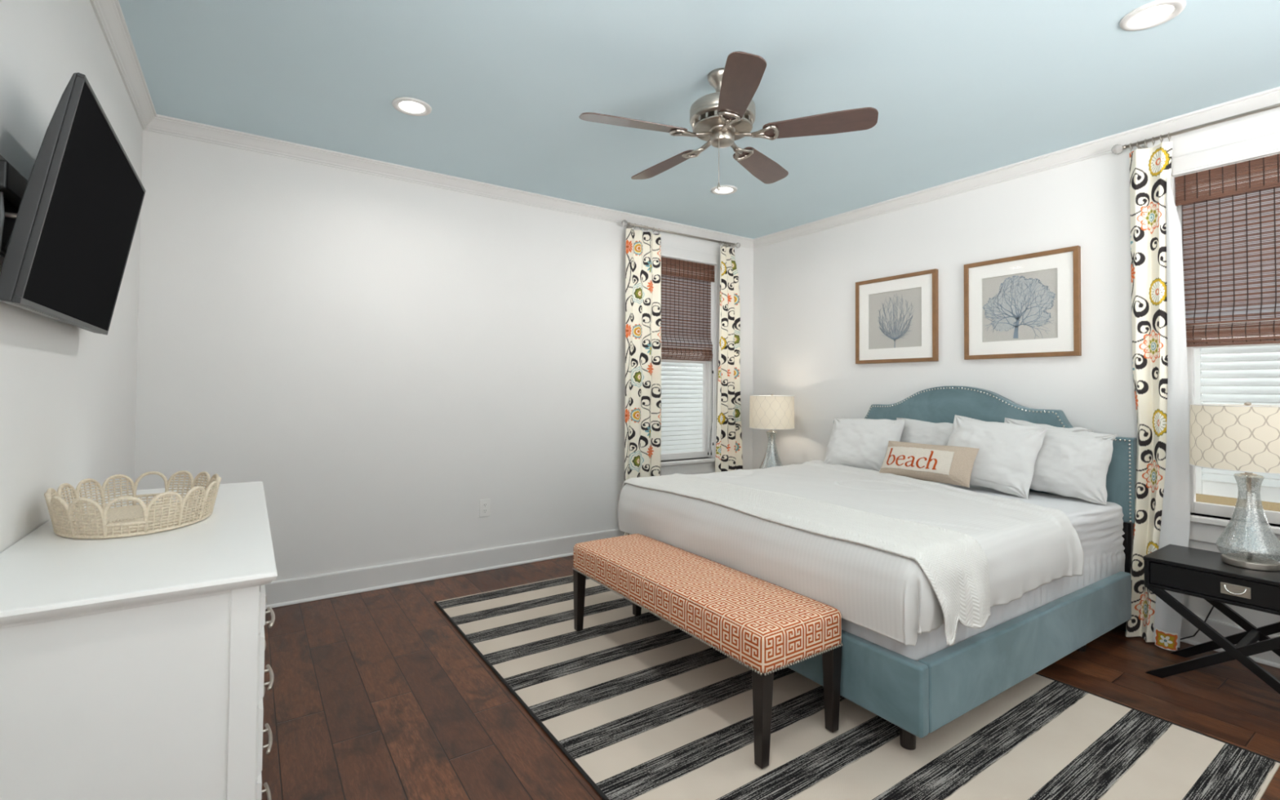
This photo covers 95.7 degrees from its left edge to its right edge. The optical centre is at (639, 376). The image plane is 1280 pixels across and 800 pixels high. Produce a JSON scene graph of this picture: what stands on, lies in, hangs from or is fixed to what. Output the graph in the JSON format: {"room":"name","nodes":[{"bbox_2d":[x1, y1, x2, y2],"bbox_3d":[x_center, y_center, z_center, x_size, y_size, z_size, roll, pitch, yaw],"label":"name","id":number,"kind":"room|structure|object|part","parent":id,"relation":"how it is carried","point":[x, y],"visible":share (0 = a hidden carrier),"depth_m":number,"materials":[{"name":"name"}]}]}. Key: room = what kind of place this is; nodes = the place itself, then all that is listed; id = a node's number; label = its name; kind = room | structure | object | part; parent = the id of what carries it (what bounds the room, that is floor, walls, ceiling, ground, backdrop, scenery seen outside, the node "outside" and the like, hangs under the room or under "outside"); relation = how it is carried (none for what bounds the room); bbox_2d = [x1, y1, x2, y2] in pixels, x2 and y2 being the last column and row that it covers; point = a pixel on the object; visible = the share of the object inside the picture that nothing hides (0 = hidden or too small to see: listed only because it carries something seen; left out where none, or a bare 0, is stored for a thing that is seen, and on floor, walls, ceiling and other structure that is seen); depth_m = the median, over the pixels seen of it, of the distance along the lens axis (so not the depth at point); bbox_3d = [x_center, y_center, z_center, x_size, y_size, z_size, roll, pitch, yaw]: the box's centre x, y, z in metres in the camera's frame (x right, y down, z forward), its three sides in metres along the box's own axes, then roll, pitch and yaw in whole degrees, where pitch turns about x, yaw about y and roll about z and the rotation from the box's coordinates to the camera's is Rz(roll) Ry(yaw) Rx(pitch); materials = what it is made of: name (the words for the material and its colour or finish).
{"room":"bedroom","nodes":[
{"label":"bedroom","id":0,"kind":"room"},
{"bbox_2d":[0,0,142,553],"bbox_3d":[-1.283,-0.063,0.883,0.160,2.740,5.500,1,-1,-34],"label":"wall","id":1,"kind":"structure","parent":0,"point":[68,393],"depth_m":1.74,"materials":[{"name":"paint"}]},
{"bbox_2d":[0,155,28,257],"bbox_3d":[-1.626,-0.395,1.625,0.094,0.230,0.775,1,-1,-34],"label":"mount","id":2,"kind":"object","parent":1,"relation":"attached to","point":[13,184],"depth_m":1.35,"materials":[{"name":"black plastic"}]},
{"bbox_3d":[-1.459,-0.375,1.321,0.014,0.181,0.013,1,-1,-34],"label":"release cord","id":3,"kind":"part","parent":2,"relation":"part of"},
{"bbox_3d":[-1.659,-0.298,1.602,0.008,0.025,0.735,1,-1,-34],"label":"rail","id":4,"kind":"part","parent":2,"relation":"part of","materials":[{"name":"black metal"}]},
{"bbox_3d":[-1.452,-0.393,1.378,0.082,0.204,0.010,1,-1,-34],"label":"tilt arm","id":5,"kind":"part","parent":2,"relation":"part of","materials":[{"name":"black metal"}]},
{"bbox_3d":[-1.649,-0.448,1.611,0.030,0.065,0.775,1,-1,-34],"label":"rail","id":6,"kind":"part","parent":2,"relation":"part of","materials":[{"name":"black plastic"}]},
{"bbox_2d":[0,72,145,334],"bbox_3d":[-1.604,-0.422,1.687,0.133,0.539,0.960,1,-1,-34],"label":"television","id":7,"kind":"object","parent":2,"relation":"attached to","point":[65,260],"visible":1,"depth_m":1.47,"materials":[{"name":"black"}]},
{"bbox_2d":[89,0,156,129],"bbox_3d":[-1.137,-1.393,0.906,0.062,0.078,5.340,1,-1,-34],"label":"trim","id":8,"kind":"structure","parent":1,"relation":"attached to","point":[108,13],"depth_m":2.46,"materials":[{"name":"paint"}]},
{"bbox_2d":[133,129,753,581],"bbox_3d":[-0.766,0.015,4.459,4.711,2.740,0.160,1,-1,-34],"label":"wall","id":9,"kind":"structure","parent":0,"point":[389,358],"depth_m":3.74,"materials":[{"name":"paint"}]},
{"bbox_2d":[264,528,623,608],"bbox_3d":[-0.788,1.307,4.309,4.551,0.146,0.028,1,-1,-34],"label":"baseboard","id":10,"kind":"structure","parent":9,"relation":"attached to","point":[287,592],"depth_m":3.84,"materials":[{"name":"paint"}]},
{"bbox_2d":[144,114,753,248],"bbox_3d":[-0.760,-1.319,4.349,4.551,0.078,0.062,1,-1,-34],"label":"trim","id":11,"kind":"structure","parent":9,"relation":"attached to","point":[162,124],"depth_m":3.80,"materials":[{"name":"paint"}]},
{"bbox_2d":[479,498,489,516],"bbox_3d":[-1.102,0.936,4.113,0.076,0.122,0.011,1,-1,-34],"label":"wall outlet","id":12,"kind":"object","parent":9,"relation":"attached to","point":[484,506],"visible":1,"depth_m":4.11,"materials":[{"name":"white paint"}]},
{"bbox_2d":[621,219,740,248],"bbox_3d":[0.380,-1.233,5.095,1.308,0.059,0.106,1,-1,-34],"label":"curtain rod","id":13,"kind":"object","parent":9,"relation":"attached to","point":[624,223],"visible":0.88,"depth_m":5.01,"materials":[{"name":"silver metal"}]},
{"bbox_2d":[623,222,661,535],"bbox_3d":[0.026,0.063,4.802,0.382,2.645,0.059,1,-1,-34],"label":"curtain","id":14,"kind":"object","parent":13,"relation":"hanging from","point":[642,420],"visible":0.73,"depth_m":4.81,"materials":[{"name":"fabric"}]},
{"bbox_2d":[715,240,742,471],"bbox_3d":[0.829,0.080,5.344,0.343,2.645,0.064,1,-1,-35],"label":"curtain","id":15,"kind":"object","parent":13,"relation":"hanging from","point":[729,457],"visible":0.81,"depth_m":5.35,"materials":[{"name":"fabric"}]},
{"bbox_2d":[661,244,720,475],"bbox_3d":[0.326,-0.131,5.147,1.050,2.005,0.160,1,-1,-34],"label":"window","id":16,"kind":"structure","parent":9,"relation":"in","point":[692,466],"depth_m":5.32,"materials":[{"name":"paint"}]},
{"bbox_2d":[661,266,702,453],"bbox_3d":[0.318,-0.119,5.400,1.260,1.940,0.180,1,-1,-34],"label":"window blind","id":17,"kind":"object","parent":16,"relation":"attached to","point":[682,388],"visible":0.07,"depth_m":5.52,"materials":[{"name":"paint"}]},
{"bbox_2d":[661,257,715,454],"bbox_3d":[0.341,-0.158,5.121,0.812,1.745,0.051,1,-1,-34],"label":"bamboo shade","id":18,"kind":"object","parent":16,"relation":"attached to","point":[686,297],"visible":0.7,"depth_m":5.19,"materials":[{"name":"brown wood"}]},
{"bbox_3d":[0.334,-0.586,5.123,0.716,0.640,0.033,1,-1,-34],"label":"warp cord","id":19,"kind":"part","parent":18,"relation":"part of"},
{"bbox_3d":[0.340,-0.204,5.111,0.716,0.102,0.026,1,-1,-34],"label":"warp cord","id":20,"kind":"part","parent":18,"relation":"part of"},
{"bbox_3d":[0.342,-0.577,5.132,0.776,0.657,0.031,1,-1,-34],"label":"shade panel","id":21,"kind":"part","parent":18,"relation":"part of","materials":[{"name":"brown wood"}]},
{"bbox_3d":[0.350,-0.958,5.122,0.764,0.144,0.004,1,-1,-34],"label":"warp cord","id":22,"kind":"part","parent":18,"relation":"part of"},
{"bbox_3d":[0.342,-1.015,5.146,0.804,0.030,0.034,1,-1,-34],"label":"head rail","id":23,"kind":"part","parent":18,"relation":"part of","materials":[{"name":"brown wood"}]},
{"bbox_3d":[0.644,0.218,5.303,0.051,0.958,0.011,1,-1,-34],"label":"pull cord","id":24,"kind":"part","parent":18,"relation":"part of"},
{"bbox_3d":[0.325,0.760,5.123,1.050,0.028,0.145,1,-1,-34],"label":"sill","id":25,"kind":"part","parent":16,"relation":"part of","materials":[{"name":"paint"}]},
{"bbox_2d":[118,0,1279,239],"bbox_3d":[0.676,-1.442,2.233,4.871,0.100,5.500,1,-1,-34],"label":"ceiling","id":26,"kind":"structure","parent":0,"point":[958,89],"depth_m":2.70,"materials":[{"name":"paint"}]},
{"bbox_2d":[391,97,431,115],"bbox_3d":[-1.173,-1.385,2.979,0.192,0.009,0.192,1,-1,-34],"label":"recessed light","id":27,"kind":"object","parent":26,"relation":"in","point":[407,105],"visible":1,"depth_m":2.97,"materials":[{"name":"paint"}]},
{"bbox_2d":[711,185,737,195],"bbox_3d":[0.608,-1.347,4.193,0.192,0.009,0.192,1,-1,-34],"label":"recessed light","id":28,"kind":"object","parent":26,"relation":"in","point":[725,189],"visible":0.95,"depth_m":4.19,"materials":[{"name":"paint"}]},
{"bbox_2d":[578,51,878,191],"bbox_3d":[0.348,-1.108,2.701,1.282,0.552,1.235,1,-1,-34],"label":"ceiling fan","id":29,"kind":"object","parent":26,"relation":"hanging from","point":[726,115],"visible":1,"depth_m":2.55,"materials":[{"name":"brown wood"}]},
{"bbox_3d":[-0.025,-1.105,2.534,0.480,0.037,0.139,1,-1,-18],"label":"blade","id":30,"kind":"part","parent":29,"relation":"part of","materials":[{"name":"brown wood"}]},
{"bbox_3d":[0.126,-1.095,3.006,0.143,0.037,0.480,1,-1,-34],"label":"blade","id":31,"kind":"part","parent":29,"relation":"part of","materials":[{"name":"brown wood"}]},
{"bbox_3d":[0.356,-0.984,2.611,0.002,0.225,0.003,1,-1,-34],"label":"pull chain","id":32,"kind":"part","parent":29,"relation":"part of","materials":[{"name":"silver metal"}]},
{"bbox_3d":[0.378,-1.109,2.239,0.139,0.037,0.480,0,-1,0],"label":"blade","id":33,"kind":"part","parent":29,"relation":"part of","materials":[{"name":"brown wood"}]},
{"bbox_3d":[0.629,-1.091,3.008,0.139,0.037,0.480,0,-1,36],"label":"blade","id":34,"kind":"part","parent":29,"relation":"part of","materials":[{"name":"brown wood"}]},
{"bbox_3d":[0.783,-1.100,2.533,0.480,0.037,0.139,0,-1,18],"label":"blade","id":35,"kind":"part","parent":29,"relation":"part of","materials":[{"name":"brown wood"}]},
{"bbox_2d":[1119,0,1186,31],"bbox_3d":[1.957,-1.379,2.213,0.192,0.009,0.192,1,-1,-34],"label":"recessed light","id":36,"kind":"object","parent":26,"relation":"in","point":[1155,13],"visible":1,"depth_m":2.21,"materials":[{"name":"paint"}]},
{"bbox_2d":[261,555,1279,799],"bbox_3d":[0.657,1.388,2.175,4.871,0.080,5.500,1,-1,-34],"label":"floor","id":37,"kind":"structure","parent":0,"point":[374,695],"depth_m":2.42,"materials":[{"name":"brown wood"}]},
{"bbox_2d":[0,481,277,799],"bbox_3d":[-1.428,0.878,1.714,0.558,0.891,1.452,1,-1,-34],"label":"dresser","id":38,"kind":"object","parent":37,"relation":"on","point":[132,668],"visible":0.96,"depth_m":1.19,"materials":[{"name":"white paint"}]},
{"bbox_2d":[44,470,221,538],"bbox_3d":[-1.502,0.375,1.737,0.395,0.113,0.535,1,-2,-42],"label":"basket","id":39,"kind":"object","parent":38,"relation":"on","point":[106,522],"visible":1,"depth_m":1.66,"materials":[{"name":"wicker"}]},
{"bbox_3d":[-1.362,0.370,1.531,0.093,0.110,0.040,1,-1,-29],"label":"handle","id":40,"kind":"part","parent":39,"relation":"part of","materials":[{"name":"wicker"}]},
{"bbox_3d":[-1.641,0.377,1.943,0.093,0.110,0.040,1,-1,-29],"label":"handle","id":41,"kind":"part","parent":39,"relation":"part of","materials":[{"name":"wicker"}]},
{"bbox_3d":[-1.037,0.985,1.561,0.015,0.160,0.676,1,-1,-34],"label":"drawer","id":42,"kind":"part","parent":38,"relation":"part of","materials":[{"name":"white paint"}]},
{"bbox_3d":[-1.036,0.820,1.565,0.015,0.158,0.676,1,-1,-34],"label":"drawer","id":43,"kind":"part","parent":38,"relation":"part of","materials":[{"name":"white paint"}]},
{"bbox_3d":[-1.035,0.658,1.568,0.015,0.154,0.676,1,-1,-34],"label":"drawer","id":44,"kind":"part","parent":38,"relation":"part of","materials":[{"name":"white paint"}]},
{"bbox_3d":[-1.034,0.530,1.571,0.015,0.090,0.676,1,-1,-34],"label":"drawer","id":45,"kind":"part","parent":38,"relation":"part of","materials":[{"name":"white paint"}]},
{"bbox_3d":[-1.019,1.151,1.571,0.033,0.009,0.152,1,-1,-34],"label":"handle","id":46,"kind":"part","parent":38,"relation":"part of","materials":[{"name":"silver metal"}]},
{"bbox_3d":[-1.018,0.986,1.574,0.033,0.009,0.152,1,-1,-34],"label":"handle","id":47,"kind":"part","parent":38,"relation":"part of","materials":[{"name":"silver metal"}]},
{"bbox_3d":[-1.017,0.821,1.577,0.033,0.009,0.152,1,-1,-34],"label":"handle","id":48,"kind":"part","parent":38,"relation":"part of","materials":[{"name":"silver metal"}]},
{"bbox_3d":[-1.016,0.659,1.581,0.033,0.009,0.152,1,-1,-34],"label":"handle","id":49,"kind":"part","parent":38,"relation":"part of","materials":[{"name":"silver metal"}]},
{"bbox_2d":[434,574,1279,799],"bbox_3d":[0.502,1.352,2.746,2.061,0.013,3.147,1,-1,-34],"label":"area rug","id":50,"kind":"object","parent":37,"relation":"on","point":[643,708],"visible":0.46,"depth_m":2.19,"materials":[{"name":"beige fabric"}]},
{"bbox_2d":[572,533,843,768],"bbox_3d":[0.203,1.112,2.641,0.438,0.471,1.391,1,-1,-34],"label":"bench","id":51,"kind":"object","parent":50,"relation":"on","point":[766,627],"visible":1,"depth_m":2.25,"materials":[{"name":"fabric"}]},
{"bbox_3d":[-0.323,1.189,3.085,0.054,0.318,0.054,1,-1,-34],"label":"leg","id":52,"kind":"part","parent":51,"relation":"part of","materials":[{"name":"black wood"}]},
{"bbox_3d":[-0.016,1.195,3.293,0.054,0.318,0.054,1,-1,-34],"label":"leg","id":53,"kind":"part","parent":51,"relation":"part of","materials":[{"name":"black wood"}]},
{"bbox_3d":[0.204,0.952,2.645,0.434,0.152,1.390,1,-1,-34],"label":"seat","id":54,"kind":"part","parent":51,"relation":"part of","materials":[{"name":"fabric"}]},
{"bbox_3d":[0.206,1.020,2.640,0.438,0.009,1.383,1,-1,-34],"label":"nailhead trim","id":55,"kind":"part","parent":51,"relation":"part of","materials":[{"name":"silver metal"}]},
{"bbox_3d":[0.421,1.171,1.988,0.054,0.318,0.054,1,-1,-34],"label":"leg","id":56,"kind":"part","parent":51,"relation":"part of","materials":[{"name":"black wood"}]},
{"bbox_3d":[0.728,1.178,2.195,0.054,0.318,0.054,1,-1,-34],"label":"leg","id":57,"kind":"part","parent":51,"relation":"part of","materials":[{"name":"black wood"}]},
{"bbox_2d":[786,386,1137,750],"bbox_3d":[1.287,0.713,3.371,2.137,1.328,2.019,1,-1,-34],"label":"bed","id":58,"kind":"object","parent":37,"relation":"on","point":[921,697],"visible":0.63,"depth_m":2.36,"materials":[{"name":"fabric"}]},
{"bbox_3d":[0.425,1.121,2.797,0.050,0.239,1.990,1,-1,-33],"label":"foot rail","id":59,"kind":"part","parent":58,"relation":"part of","materials":[{"name":"fabric"}]},
{"bbox_3d":[0.973,1.286,2.102,0.060,0.110,0.060,1,-1,-34],"label":"leg","id":60,"kind":"part","parent":58,"relation":"part of","materials":[{"name":"brown wood"}]},
{"bbox_3d":[2.106,0.436,3.910,0.006,0.726,1.926,1,-1,-33],"label":"nailhead trim","id":61,"kind":"part","parent":58,"relation":"part of","materials":[{"name":"silver metal"}]},
{"bbox_2d":[841,480,1124,661],"bbox_3d":[1.268,0.928,3.353,1.998,0.507,1.942,1,-1,-34],"label":"mattress","id":62,"kind":"object","parent":58,"relation":"on","point":[1099,527],"visible":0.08,"depth_m":2.82,"materials":[{"name":"fabric"}]},
{"bbox_2d":[617,460,1084,646],"bbox_3d":[1.135,0.787,3.269,1.840,0.344,2.081,1,-1,-34],"label":"comforter","id":63,"kind":"object","parent":62,"relation":"on","point":[1026,547],"visible":0.73,"depth_m":2.56,"materials":[{"name":"white fabric"}]},
{"bbox_2d":[620,473,991,645],"bbox_3d":[0.589,0.766,2.908,0.435,0.311,2.114,1,-1,-34],"label":"throw blanket","id":64,"kind":"object","parent":63,"relation":"on","point":[955,565],"visible":0.92,"depth_m":2.27,"materials":[{"name":"white fabric"}]},
{"bbox_2d":[879,440,979,487],"bbox_3d":[1.787,0.537,3.619,0.173,0.221,0.588,1,-1,-34],"label":"lumbar cushion","id":65,"kind":"object","parent":63,"relation":"on","point":[949,464],"visible":0.97,"depth_m":3.54,"materials":[{"name":"fabric"}]},
{"bbox_2d":[823,417,906,471],"bbox_3d":[1.614,0.496,4.210,0.242,0.388,0.576,1,-1,-38],"label":"pillow","id":66,"kind":"object","parent":62,"relation":"on","point":[857,442],"visible":0.77,"depth_m":4.14,"materials":[{"name":"fabric"}]},
{"bbox_2d":[896,417,953,445],"bbox_3d":[1.985,0.493,3.929,0.153,0.394,0.585,1,-1,-34],"label":"pillow","id":67,"kind":"object","parent":62,"relation":"on","point":[915,431],"visible":0.2,"depth_m":3.95,"materials":[{"name":"fabric"}]},
{"bbox_2d":[946,414,1048,498],"bbox_3d":[2.081,0.465,3.456,0.203,0.447,0.572,1,-1,-34],"label":"pillow","id":68,"kind":"object","parent":62,"relation":"on","point":[1005,460],"visible":0.81,"depth_m":3.35,"materials":[{"name":"fabric"}]},
{"bbox_2d":[1004,417,1093,498],"bbox_3d":[2.360,0.476,3.414,0.116,0.444,0.503,1,-1,-34],"label":"pillow","id":69,"kind":"object","parent":62,"relation":"on","point":[1018,422],"visible":0.18,"depth_m":3.40,"materials":[{"name":"fabric"}]},
{"bbox_2d":[1013,423,1117,505],"bbox_3d":[2.351,0.480,3.269,0.186,0.396,0.535,1,-1,-34],"label":"pillow","id":70,"kind":"object","parent":62,"relation":"on","point":[1068,464],"visible":0.63,"depth_m":3.15,"materials":[{"name":"fabric"}]},
{"bbox_3d":[2.139,0.435,3.932,0.077,0.738,1.946,1,-1,-33],"label":"headboard","id":71,"kind":"part","parent":58,"relation":"part of","materials":[{"name":"fabric"}]},
{"bbox_3d":[1.758,1.125,2.511,1.863,0.239,0.050,1,-1,-33],"label":"rail","id":72,"kind":"part","parent":58,"relation":"part of","materials":[{"name":"fabric"}]},
{"bbox_3d":[2.211,1.315,2.913,0.060,0.118,0.060,1,-1,-34],"label":"leg","id":73,"kind":"part","parent":58,"relation":"part of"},
{"bbox_3d":[2.635,1.082,3.164,0.048,0.600,0.071,1,-1,-34],"label":"headboard post","id":74,"kind":"part","parent":58,"relation":"part of","materials":[{"name":"black plastic"}]},
{"bbox_2d":[1142,544,1279,693],"bbox_3d":[2.658,1.101,2.536,0.404,0.535,0.604,1,-1,-34],"label":"nightstand","id":75,"kind":"object","parent":37,"relation":"on","point":[1195,572],"visible":0.99,"depth_m":2.54,"materials":[{"name":"black wood"}]},
{"bbox_3d":[2.510,1.166,2.435,0.024,0.400,0.598,1,-1,-34],"label":"crossed leg","id":76,"kind":"part","parent":75,"relation":"part of","materials":[{"name":"black wood"}]},
{"bbox_3d":[2.646,0.903,2.531,0.333,0.095,0.558,1,-1,-34],"label":"drawer","id":77,"kind":"part","parent":75,"relation":"part of","materials":[{"name":"black wood"}]},
{"bbox_3d":[2.812,1.172,2.639,0.024,0.400,0.598,1,-1,-34],"label":"crossed leg","id":78,"kind":"part","parent":75,"relation":"part of","materials":[{"name":"black wood"}]},
{"bbox_2d":[1180,401,1279,639],"bbox_3d":[2.758,0.740,2.668,0.384,1.246,0.634,0,-1,30],"label":"table lamp","id":79,"kind":"object","parent":75,"relation":"on","point":[1245,437],"visible":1,"depth_m":2.51,"materials":[{"name":"beige fabric"}]},
{"bbox_3d":[2.827,1.098,2.827,0.155,0.537,0.413,0,-1,-2],"label":"power cord","id":80,"kind":"part","parent":79,"relation":"part of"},
{"bbox_3d":[2.700,0.268,2.569,0.380,0.277,0.380,1,-1,-34],"label":"lamp shade","id":81,"kind":"part","parent":79,"relation":"part of","materials":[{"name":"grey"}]},
{"bbox_3d":[2.697,0.619,2.562,0.212,0.370,0.212,1,-1,-34],"label":"glass","id":82,"kind":"part","parent":79,"relation":"part of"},
{"bbox_2d":[1240,471,1257,475],"bbox_3d":[2.699,0.389,2.567,0.052,0.094,0.052,1,-1,-34],"label":"socket","id":83,"kind":"object","parent":79,"relation":"attached to","point":[1245,473],"depth_m":2.55,"materials":[{"name":"silver metal"}]},
{"bbox_3d":[2.697,0.620,2.562,0.016,0.372,0.016,1,-1,-34],"label":"rod","id":84,"kind":"part","parent":79,"relation":"part of","materials":[{"name":"silver metal"}]},
{"bbox_3d":[2.696,0.820,2.558,0.180,0.028,0.180,1,-1,-34],"label":"plate","id":85,"kind":"part","parent":79,"relation":"part of","materials":[{"name":"silver metal"}]},
{"bbox_3d":[2.507,0.902,2.437,0.004,0.046,0.090,1,-1,-34],"label":"pull plate","id":86,"kind":"part","parent":75,"relation":"part of","materials":[{"name":"silver metal"}]},
{"bbox_3d":[2.500,0.901,2.432,0.019,0.032,0.071,1,-1,-34],"label":"pull handle","id":87,"kind":"part","parent":75,"relation":"part of","materials":[{"name":"silver metal"}]},
{"bbox_3d":[2.812,1.172,2.639,0.026,0.400,0.598,1,-1,-34],"label":"crossed leg","id":88,"kind":"part","parent":75,"relation":"part of","materials":[{"name":"black wood"}]},
{"bbox_3d":[1.035,1.139,4.931,0.404,0.535,0.604,1,-1,-34],"label":"nightstand","id":89,"kind":"object","parent":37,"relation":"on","visible":0},
{"bbox_2d":[749,394,795,468],"bbox_3d":[1.137,0.513,4.992,0.384,0.720,0.384,1,-2,-42],"label":"table lamp","id":90,"kind":"object","parent":89,"relation":"on","point":[771,411],"visible":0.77,"depth_m":4.85,"materials":[{"name":"beige fabric"}]},
{"bbox_3d":[1.136,0.659,4.989,0.212,0.370,0.212,1,-1,-34],"label":"glass","id":91,"kind":"part","parent":90,"relation":"part of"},
{"bbox_3d":[1.139,0.307,4.996,0.380,0.277,0.380,1,-1,-34],"label":"lamp shade","id":92,"kind":"part","parent":90,"relation":"part of","materials":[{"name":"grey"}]},
{"bbox_3d":[1.136,0.660,4.989,0.016,0.372,0.016,1,-1,-34],"label":"rod","id":93,"kind":"part","parent":90,"relation":"part of","materials":[{"name":"silver metal"}]},
{"bbox_2d":[752,107,1279,635],"bbox_3d":[2.661,0.018,3.459,0.160,2.740,5.340,1,-1,-34],"label":"wall","id":94,"kind":"structure","parent":0,"point":[804,306],"depth_m":3.98,"materials":[{"name":"paint"}]},
{"bbox_2d":[855,268,938,364],"bbox_3d":[1.926,-0.430,4.382,0.035,0.656,0.656,1,-1,-34],"label":"framed print","id":95,"kind":"object","parent":94,"relation":"attached to","point":[897,317],"visible":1,"depth_m":4.36,"materials":[{"name":"white paper"}]},
{"bbox_2d":[753,86,1279,248],"bbox_3d":[2.578,-1.315,3.424,0.062,0.078,5.340,1,-1,-34],"label":"trim","id":96,"kind":"structure","parent":94,"relation":"attached to","point":[1101,146],"depth_m":3.57,"materials":[{"name":"paint"}]},
{"bbox_2d":[964,245,1081,359],"bbox_3d":[2.404,-0.441,3.677,0.035,0.648,0.658,1,-1,-34],"label":"framed print","id":97,"kind":"object","parent":94,"relation":"attached to","point":[1027,305],"visible":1,"depth_m":3.65,"materials":[{"name":"white paper"}]},
{"bbox_2d":[1111,102,1279,154],"bbox_3d":[3.010,-1.263,2.738,0.116,0.059,1.241,1,-1,-34],"label":"curtain rod","id":98,"kind":"object","parent":94,"relation":"attached to","point":[1117,148],"visible":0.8,"depth_m":2.96,"materials":[{"name":"silver metal"}]},
{"bbox_2d":[1124,132,1190,650],"bbox_3d":[2.684,0.047,3.016,0.169,2.648,0.237,1,-1,-34],"label":"curtain","id":99,"kind":"object","parent":98,"relation":"hanging from","point":[1159,346],"visible":0.95,"depth_m":3.04,"materials":[{"name":"fabric"}]},
{"bbox_2d":[1170,131,1279,553],"bbox_3d":[3.099,-0.162,2.738,0.160,2.005,1.050,1,-1,-34],"label":"window","id":100,"kind":"structure","parent":94,"relation":"in","point":[1203,529],"depth_m":2.95,"materials":[{"name":"paint"}]},
{"bbox_3d":[3.061,-0.225,2.713,0.024,1.880,1.020,1,-1,-34],"label":"casing","id":101,"kind":"part","parent":100,"relation":"part of","materials":[{"name":"paint"}]},
{"bbox_2d":[1175,154,1279,346],"bbox_3d":[3.079,-0.609,2.731,0.046,0.903,0.818,1,-1,-34],"label":"bamboo shade","id":102,"kind":"object","parent":100,"relation":"attached to","point":[1231,233],"visible":0.96,"depth_m":2.90,"materials":[{"name":"brown wood"}]},
{"bbox_3d":[3.087,-1.045,2.744,0.034,0.030,0.810,1,-1,-34],"label":"head rail","id":103,"kind":"part","parent":102,"relation":"part of","materials":[{"name":"brown wood"}]},
{"bbox_3d":[3.072,-0.612,2.738,0.033,0.665,0.764,1,-1,-34],"label":"warp cord","id":104,"kind":"part","parent":102,"relation":"part of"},
{"bbox_3d":[3.079,-0.602,2.732,0.032,0.682,0.782,1,-1,-34],"label":"shade panel","id":105,"kind":"part","parent":102,"relation":"part of","materials":[{"name":"brown wood"}]},
{"bbox_3d":[3.072,-0.993,2.722,0.004,0.136,0.764,1,-1,-34],"label":"warp cord","id":106,"kind":"part","parent":102,"relation":"part of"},
{"bbox_3d":[3.073,-0.219,2.709,0.026,0.100,0.716,1,-1,-34],"label":"warp cord","id":107,"kind":"part","parent":102,"relation":"part of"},
{"bbox_3d":[3.087,0.730,2.716,0.145,0.028,1.050,1,-1,-34],"label":"sill","id":108,"kind":"part","parent":100,"relation":"part of","materials":[{"name":"paint"}]},
{"bbox_2d":[1193,169,1279,502],"bbox_3d":[3.299,-0.238,2.827,0.180,1.765,0.970,1,-1,-34],"label":"window blind","id":109,"kind":"object","parent":100,"relation":"attached to","point":[1221,376],"visible":0.34,"depth_m":3.09,"materials":[{"name":"paint"}]},
{"bbox_2d":[1179,615,1279,668],"bbox_3d":[2.574,1.311,3.380,0.028,0.146,5.340,1,-1,-34],"label":"baseboard","id":110,"kind":"structure","parent":94,"relation":"attached to","point":[1269,658],"depth_m":2.89,"materials":[{"name":"paint"}]},
{"label":"outside","id":111,"kind":"structure","parent":0,"visible":0},
{"bbox_2d":[1195,493,1279,511],"bbox_3d":[1.219,1.448,4.452,13.063,0.500,14.040,1,-1,-34],"label":"ground","id":112,"kind":"structure","parent":111,"point":[1272,506],"depth_m":5.80,"materials":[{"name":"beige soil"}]}
]}

